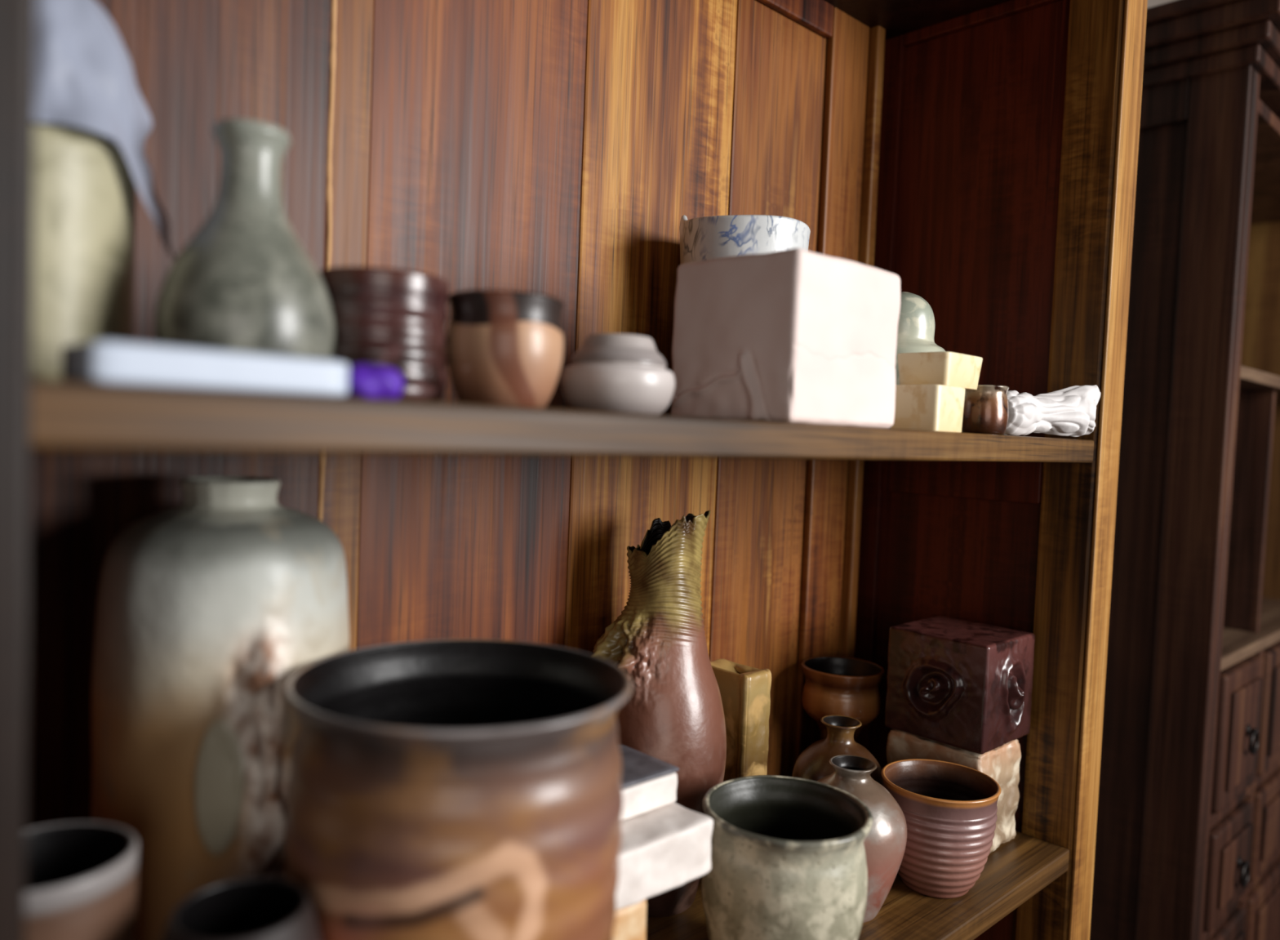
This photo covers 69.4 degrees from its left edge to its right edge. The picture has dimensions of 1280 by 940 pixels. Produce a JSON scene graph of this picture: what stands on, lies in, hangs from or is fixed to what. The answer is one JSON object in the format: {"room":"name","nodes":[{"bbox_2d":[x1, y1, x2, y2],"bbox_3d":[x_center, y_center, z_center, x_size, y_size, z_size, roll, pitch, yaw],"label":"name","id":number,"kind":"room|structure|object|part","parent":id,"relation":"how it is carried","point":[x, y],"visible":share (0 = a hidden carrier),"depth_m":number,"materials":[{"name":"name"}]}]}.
{"room":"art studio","nodes":[
{"label":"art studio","id":0,"kind":"room"},
{"bbox_2d":[1146,0,1175,8],"bbox_3d":[0.038,-0.043,1.049,6.500,2.800,0.050,0,3,-44],"label":"wall","id":1,"kind":"structure","parent":0,"point":[1151,3],"depth_m":1.93,"materials":[{"name":"paint"}]},
{"bbox_3d":[1.257,1.487,-0.233,6.500,0.050,3.760,0,3,-44],"label":"floor","id":2,"kind":"structure","parent":0,"visible":0},
{"bbox_2d":[0,0,1147,939],"bbox_3d":[0.026,0.304,0.785,1.180,2.130,0.346,0,3,-44],"label":"tall cabinet","id":3,"kind":"object","parent":2,"relation":"on","point":[982,155],"visible":0.44,"depth_m":0.89,"materials":[{"name":"brown wood"}]},
{"bbox_3d":[-0.274,0.326,0.330,0.082,2.100,0.044,0,3,-44],"label":"post","id":4,"kind":"part","parent":3,"relation":"part of","materials":[{"name":"brown wood"}]},
{"bbox_2d":[24,821,137,939],"bbox_3d":[-0.286,0.300,0.443,0.077,0.236,0.077,0,3,-44],"label":"tumbler","id":5,"kind":"object","parent":3,"relation":"on","point":[81,877],"visible":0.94,"depth_m":0.44,"materials":[{"name":"ceramic"}]},
{"bbox_2d":[31,0,175,380],"bbox_3d":[-0.311,-0.148,0.481,0.108,0.211,0.108,3,3,20],"label":"jar","id":6,"kind":"object","parent":3,"relation":"on","point":[93,123],"visible":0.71,"depth_m":0.46,"materials":[{"name":"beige ceramic"}]},
{"bbox_2d":[61,340,348,396],"bbox_3d":[-0.186,-0.043,0.402,0.104,0.016,0.050,0,3,-44],"label":"box","id":7,"kind":"object","parent":3,"relation":"on","point":[111,362],"visible":0.87,"depth_m":0.38,"materials":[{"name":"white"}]},
{"bbox_2d":[90,475,349,939],"bbox_3d":[-0.270,0.208,0.599,0.150,0.406,0.151,2,2,3],"label":"vase","id":8,"kind":"object","parent":3,"relation":"on","point":[208,604],"visible":0.9,"depth_m":0.53,"materials":[{"name":"grey ceramic"}]},
{"bbox_2d":[160,876,320,939],"bbox_3d":[-0.191,0.313,0.438,0.077,0.218,0.077,4,3,37],"label":"bowl","id":9,"kind":"object","parent":3,"relation":"on","point":[249,908],"visible":1,"depth_m":0.46,"materials":[{"name":"ceramic"}]},
{"bbox_2d":[154,118,335,359],"bbox_3d":[-0.206,-0.109,0.488,0.088,0.140,0.088,1,3,-25],"label":"bottle vase","id":10,"kind":"object","parent":3,"relation":"on","point":[245,281],"visible":0.8,"depth_m":0.46,"materials":[{"name":"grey ceramic"}]},
{"bbox_2d":[339,363,404,399],"bbox_3d":[-0.129,-0.042,0.445,0.033,0.017,0.034,0,3,-44],"label":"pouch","id":11,"kind":"object","parent":3,"relation":"on","point":[366,380],"visible":0.85,"depth_m":0.43,"materials":[{"name":"purple fabric"}]},
{"bbox_2d":[318,266,448,402],"bbox_3d":[-0.150,-0.075,0.539,0.076,0.074,0.076,0,3,-44],"label":"cup","id":12,"kind":"object","parent":3,"relation":"on","point":[396,318],"visible":0.67,"depth_m":0.51,"materials":[{"name":"ceramic"}]},
{"bbox_2d":[283,638,632,939],"bbox_3d":[-0.108,0.270,0.543,0.196,0.301,0.196,5,3,43],"label":"pot","id":13,"kind":"object","parent":3,"relation":"on","point":[451,788],"visible":0.98,"depth_m":0.47,"materials":[{"name":"brown ceramic"}]},
{"bbox_2d":[445,289,564,408],"bbox_3d":[-0.083,-0.071,0.568,0.072,0.068,0.072,2,2,-3],"label":"tea cup","id":14,"kind":"object","parent":3,"relation":"on","point":[504,347],"visible":0.91,"depth_m":0.54,"materials":[{"name":"ceramic"}]},
{"bbox_3d":[0.017,-0.029,0.757,1.044,0.025,0.294,0,3,-44],"label":"shelf","id":15,"kind":"part","parent":3,"relation":"part of","materials":[{"name":"brown wood"}]},
{"bbox_2d":[560,333,675,414],"bbox_3d":[-0.015,-0.065,0.641,0.079,0.055,0.079,0,3,-44],"label":"jar","id":16,"kind":"object","parent":3,"relation":"on","point":[611,372],"visible":0.87,"depth_m":0.61,"materials":[{"name":"grey ceramic"}]},
{"bbox_2d":[591,510,726,917],"bbox_3d":[0.019,0.223,0.879,0.129,0.373,0.129,3,3,18],"label":"vase","id":17,"kind":"object","parent":3,"relation":"on","point":[673,713],"visible":0.68,"depth_m":0.84,"materials":[{"name":"brown ceramic"}]},
{"bbox_2d":[612,743,713,939],"bbox_3d":[-0.029,0.324,0.698,0.131,0.183,0.110,0,3,-44],"label":"blocks","id":18,"kind":"object","parent":3,"relation":"on","point":[666,844],"visible":0.39,"depth_m":0.68},
{"bbox_2d":[710,657,771,781],"bbox_3d":[0.098,0.308,0.995,0.045,0.198,0.070,0,3,-44],"label":"vase","id":19,"kind":"object","parent":3,"relation":"on","point":[744,690],"visible":0.4,"depth_m":0.97,"materials":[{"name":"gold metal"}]},
{"bbox_2d":[671,248,900,427],"bbox_3d":[0.115,-0.099,0.739,0.145,0.126,0.125,0,3,-44],"label":"box","id":20,"kind":"object","parent":3,"relation":"on","point":[794,335],"visible":0.85,"depth_m":0.69,"materials":[{"name":"ceramic"}]},
{"bbox_2d":[679,214,810,264],"bbox_3d":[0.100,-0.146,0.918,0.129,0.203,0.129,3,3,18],"label":"bowl","id":21,"kind":"object","parent":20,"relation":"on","point":[702,238],"visible":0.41,"depth_m":0.86,"materials":[{"name":"ceramic"}]},
{"bbox_2d":[702,774,873,939],"bbox_3d":[0.118,0.347,0.760,0.138,0.144,0.138,1,3,-35],"label":"pot","id":22,"kind":"object","parent":3,"relation":"on","point":[788,857],"visible":0.94,"depth_m":0.71,"materials":[{"name":"ceramic"}]},
{"bbox_3d":[0.113,-0.629,0.995,0.335,0.218,0.010,0,3,-44],"label":"rail","id":23,"kind":"part","parent":3,"relation":"part of","materials":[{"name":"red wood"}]},
{"bbox_2d":[791,715,883,786],"bbox_3d":[0.212,0.341,0.993,0.099,0.144,0.099,0,3,-44],"label":"vase","id":24,"kind":"object","parent":3,"relation":"on","point":[813,763],"visible":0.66,"depth_m":0.98,"materials":[{"name":"ceramic"}]},
{"bbox_2d":[801,656,884,742],"bbox_3d":[0.240,0.322,1.114,0.098,0.173,0.098,2,3,-17],"label":"goblet","id":25,"kind":"object","parent":3,"relation":"on","point":[849,686],"visible":0.65,"depth_m":1.08,"materials":[{"name":"brown ceramic"}]},
{"bbox_3d":[-0.001,0.426,0.776,1.044,0.025,0.294,0,3,-44],"label":"shelf","id":26,"kind":"part","parent":3,"relation":"part of","materials":[{"name":"brown wood"}]},
{"bbox_2d":[816,754,906,922],"bbox_3d":[0.198,0.347,0.877,0.105,0.141,0.105,2,3,-17],"label":"vase","id":27,"kind":"object","parent":3,"relation":"on","point":[885,843],"visible":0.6,"depth_m":0.84,"materials":[{"name":"ceramic"}]},
{"bbox_2d":[888,291,945,428],"bbox_3d":[0.268,-0.111,0.954,0.100,0.144,0.100,0,3,-44],"label":"jar","id":28,"kind":"object","parent":3,"relation":"on","point":[916,322],"visible":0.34,"depth_m":0.92,"materials":[{"name":"green ceramic"}]},
{"bbox_3d":[0.039,-0.561,0.734,1.044,0.025,0.294,0,3,-44],"label":"shelf","id":29,"kind":"part","parent":3,"relation":"part of","materials":[{"name":"brown wood"}]},
{"bbox_2d":[890,384,964,432],"bbox_3d":[0.256,-0.054,0.822,0.052,0.040,0.048,0,3,-44],"label":"block","id":30,"kind":"object","parent":3,"relation":"on","point":[932,407],"visible":0.8,"depth_m":0.80,"materials":[{"name":"stone"}]},
{"bbox_2d":[897,351,982,390],"bbox_3d":[0.274,-0.090,0.847,0.069,0.030,0.054,0,3,-44],"label":"block","id":31,"kind":"object","parent":30,"relation":"on","point":[941,367],"visible":0.9,"depth_m":0.82,"materials":[{"name":"ceramic"}]},
{"bbox_2d":[880,758,1001,897],"bbox_3d":[0.300,0.364,0.932,0.115,0.108,0.115,3,3,22],"label":"tea cup","id":32,"kind":"object","parent":3,"relation":"on","point":[949,810],"visible":0.84,"depth_m":0.89,"materials":[{"name":"ceramic"}]},
{"bbox_2d":[886,728,1021,853],"bbox_3d":[0.356,0.356,1.053,0.104,0.119,0.119,0,3,-44],"label":"block","id":33,"kind":"object","parent":3,"relation":"on","point":[1002,763],"visible":0.3,"depth_m":1.02,"materials":[{"name":"beige stone"}]},
{"bbox_2d":[884,615,1035,754],"bbox_3d":[0.363,0.239,1.042,0.131,0.117,0.134,0,3,-44],"label":"box","id":34,"kind":"object","parent":33,"relation":"on","point":[966,685],"visible":1,"depth_m":1.01,"materials":[{"name":"ceramic"}]},
{"bbox_3d":[0.389,0.008,1.131,0.010,0.050,0.208,0,3,-44],"label":"rail","id":35,"kind":"part","parent":3,"relation":"part of","materials":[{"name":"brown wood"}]},
{"bbox_3d":[0.378,0.277,1.158,0.012,2.020,0.244,0,3,-44],"label":"panel","id":36,"kind":"part","parent":3,"relation":"part of","materials":[{"name":"brown wood"}]},
{"bbox_3d":[0.414,-0.633,1.104,0.010,0.195,0.208,0,3,-44],"label":"rail","id":37,"kind":"part","parent":3,"relation":"part of","materials":[{"name":"brown wood"}]},
{"bbox_2d":[961,384,1008,434],"bbox_3d":[0.327,-0.057,0.877,0.044,0.046,0.044,4,3,28],"label":"cup","id":38,"kind":"object","parent":3,"relation":"on","point":[985,409],"visible":0.77,"depth_m":0.86,"materials":[{"name":"brown ceramic"}]},
{"bbox_2d":[1001,384,1100,436],"bbox_3d":[0.422,-0.063,0.960,0.170,0.058,0.050,1,3,-31],"label":"sculpture","id":39,"kind":"object","parent":3,"relation":"on","point":[1071,411],"visible":0.8,"depth_m":0.95,"materials":[{"name":"white ceramic"}]},
{"bbox_3d":[0.486,0.325,1.065,0.061,2.100,0.058,0,3,-44],"label":"post","id":40,"kind":"part","parent":3,"relation":"part of","materials":[{"name":"brown wood"}]},
{"bbox_3d":[0.508,0.327,1.043,0.058,2.080,0.004,0,3,-44],"label":"post","id":41,"kind":"part","parent":3,"relation":"part of","materials":[{"name":"brown wood"}]},
{"bbox_2d":[1089,0,1279,939],"bbox_3d":[1.069,0.340,1.756,0.980,2.060,0.359,0,3,-44],"label":"tall cabinet","id":42,"kind":"object","parent":2,"relation":"on","point":[1188,837],"visible":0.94,"depth_m":1.42,"materials":[{"name":"brown wood"}]},
{"bbox_3d":[0.727,0.341,1.510,0.010,1.950,0.224,0,3,-44],"label":"panel","id":43,"kind":"part","parent":42,"relation":"part of","materials":[{"name":"brown wood"}]},
{"bbox_3d":[0.780,-0.581,1.450,0.030,0.100,0.156,0,3,-44],"label":"rail","id":44,"kind":"part","parent":42,"relation":"part of","materials":[{"name":"brown wood"}]},
{"bbox_3d":[1.110,-0.679,1.713,0.980,0.020,0.359,0,3,-44],"label":"cornice","id":45,"kind":"part","parent":42,"relation":"part of","materials":[{"name":"brown wood"}]},
{"bbox_3d":[1.092,-0.603,1.732,0.894,0.025,0.316,0,3,-44],"label":"cornice","id":46,"kind":"part","parent":42,"relation":"part of","materials":[{"name":"brown wood"}]},
{"bbox_3d":[1.098,-0.627,1.726,0.922,0.025,0.330,0,3,-44],"label":"cornice","id":47,"kind":"part","parent":42,"relation":"part of","materials":[{"name":"brown wood"}]},
{"bbox_3d":[1.105,-0.654,1.719,0.954,0.030,0.346,0,3,-44],"label":"cornice","id":48,"kind":"part","parent":42,"relation":"part of","materials":[{"name":"brown wood"}]},
{"bbox_3d":[0.940,0.856,1.507,0.224,0.230,0.023,0,3,-44],"label":"drawer","id":49,"kind":"part","parent":42,"relation":"part of","materials":[{"name":"brown wood"}]},
{"bbox_3d":[0.949,0.634,1.498,0.224,0.155,0.023,0,3,-44],"label":"drawer","id":50,"kind":"part","parent":42,"relation":"part of","materials":[{"name":"brown wood"}]},
{"bbox_3d":[0.959,0.634,1.487,0.164,0.095,0.006,0,3,-44],"label":"drawer panel","id":51,"kind":"part","parent":42,"relation":"part of","materials":[{"name":"brown wood"}]},
{"bbox_3d":[0.958,0.419,1.489,0.224,0.215,0.023,0,3,-44],"label":"drawer","id":52,"kind":"part","parent":42,"relation":"part of","materials":[{"name":"brown wood"}]},
{"bbox_3d":[0.950,0.857,1.496,0.164,0.170,0.006,0,3,-44],"label":"drawer panel","id":53,"kind":"part","parent":42,"relation":"part of","materials":[{"name":"brown wood"}]},
{"bbox_2d":[1202,851,1279,939],"bbox_3d":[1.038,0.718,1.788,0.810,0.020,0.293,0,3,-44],"label":"drawer","id":54,"kind":"object","parent":42,"relation":"attached to","point":[1258,884],"depth_m":1.58,"materials":[{"name":"brown wood"}]},
{"bbox_3d":[0.966,0.630,1.480,0.019,0.019,0.013,0,3,-44],"label":"knob","id":55,"kind":"part","parent":42,"relation":"part of","materials":[{"name":"black metal"}]},
{"bbox_3d":[0.968,0.420,1.478,0.164,0.155,0.006,0,3,-44],"label":"drawer panel","id":56,"kind":"part","parent":42,"relation":"part of","materials":[{"name":"brown wood"}]},
{"bbox_2d":[1209,759,1279,828],"bbox_3d":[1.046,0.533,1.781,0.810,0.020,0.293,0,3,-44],"label":"drawer","id":57,"kind":"object","parent":42,"relation":"attached to","point":[1224,817],"depth_m":1.54,"materials":[{"name":"brown wood"}]},
{"bbox_3d":[0.968,0.647,1.478,0.040,0.040,0.006,0,3,-44],"label":"ring pull","id":58,"kind":"part","parent":42,"relation":"part of","materials":[{"name":"black metal"}]},
{"bbox_2d":[1220,597,1279,671],"bbox_3d":[1.056,0.288,1.770,0.810,0.020,0.293,0,3,-44],"label":"shelf","id":59,"kind":"object","parent":42,"relation":"attached to","point":[1245,646],"depth_m":1.59,"materials":[{"name":"brown wood"}]},
{"bbox_3d":[0.975,0.415,1.471,0.019,0.019,0.013,0,3,-44],"label":"knob","id":60,"kind":"part","parent":42,"relation":"part of","materials":[{"name":"black metal"}]},
{"bbox_3d":[0.976,0.433,1.469,0.040,0.040,0.006,0,3,-44],"label":"ring pull","id":61,"kind":"part","parent":42,"relation":"part of","materials":[{"name":"black metal"}]},
{"bbox_2d":[1239,364,1279,403],"bbox_3d":[1.073,-0.156,1.752,0.810,0.020,0.293,0,3,-44],"label":"shelf","id":62,"kind":"object","parent":42,"relation":"attached to","point":[1253,383],"depth_m":1.53,"materials":[{"name":"brown wood"}]},
{"bbox_3d":[1.223,0.856,1.776,0.494,0.230,0.023,0,3,-44],"label":"drawer","id":63,"kind":"part","parent":42,"relation":"part of","materials":[{"name":"brown wood"}]},
{"bbox_3d":[1.232,0.634,1.766,0.494,0.155,0.023,0,3,-44],"label":"drawer","id":64,"kind":"part","parent":42,"relation":"part of","materials":[{"name":"brown wood"}]},
{"bbox_2d":[1250,98,1279,224],"bbox_3d":[1.089,-0.550,1.735,0.810,0.020,0.293,0,3,-44],"label":"shelf","id":65,"kind":"object","parent":42,"relation":"attached to","point":[1265,203],"depth_m":1.64,"materials":[{"name":"brown wood"}]},
{"bbox_3d":[1.233,0.857,1.765,0.434,0.170,0.006,0,3,-44],"label":"drawer panel","id":66,"kind":"part","parent":42,"relation":"part of","materials":[{"name":"brown wood"}]},
{"bbox_3d":[1.240,0.419,1.758,0.494,0.215,0.023,0,3,-44],"label":"drawer","id":67,"kind":"part","parent":42,"relation":"part of","materials":[{"name":"brown wood"}]},
{"bbox_3d":[1.242,0.634,1.756,0.434,0.095,0.006,0,3,-44],"label":"drawer panel","id":68,"kind":"part","parent":42,"relation":"part of","materials":[{"name":"brown wood"}]},
{"bbox_3d":[1.250,0.420,1.747,0.434,0.155,0.006,0,3,-44],"label":"drawer panel","id":69,"kind":"part","parent":42,"relation":"part of","materials":[{"name":"brown wood"}]}
]}

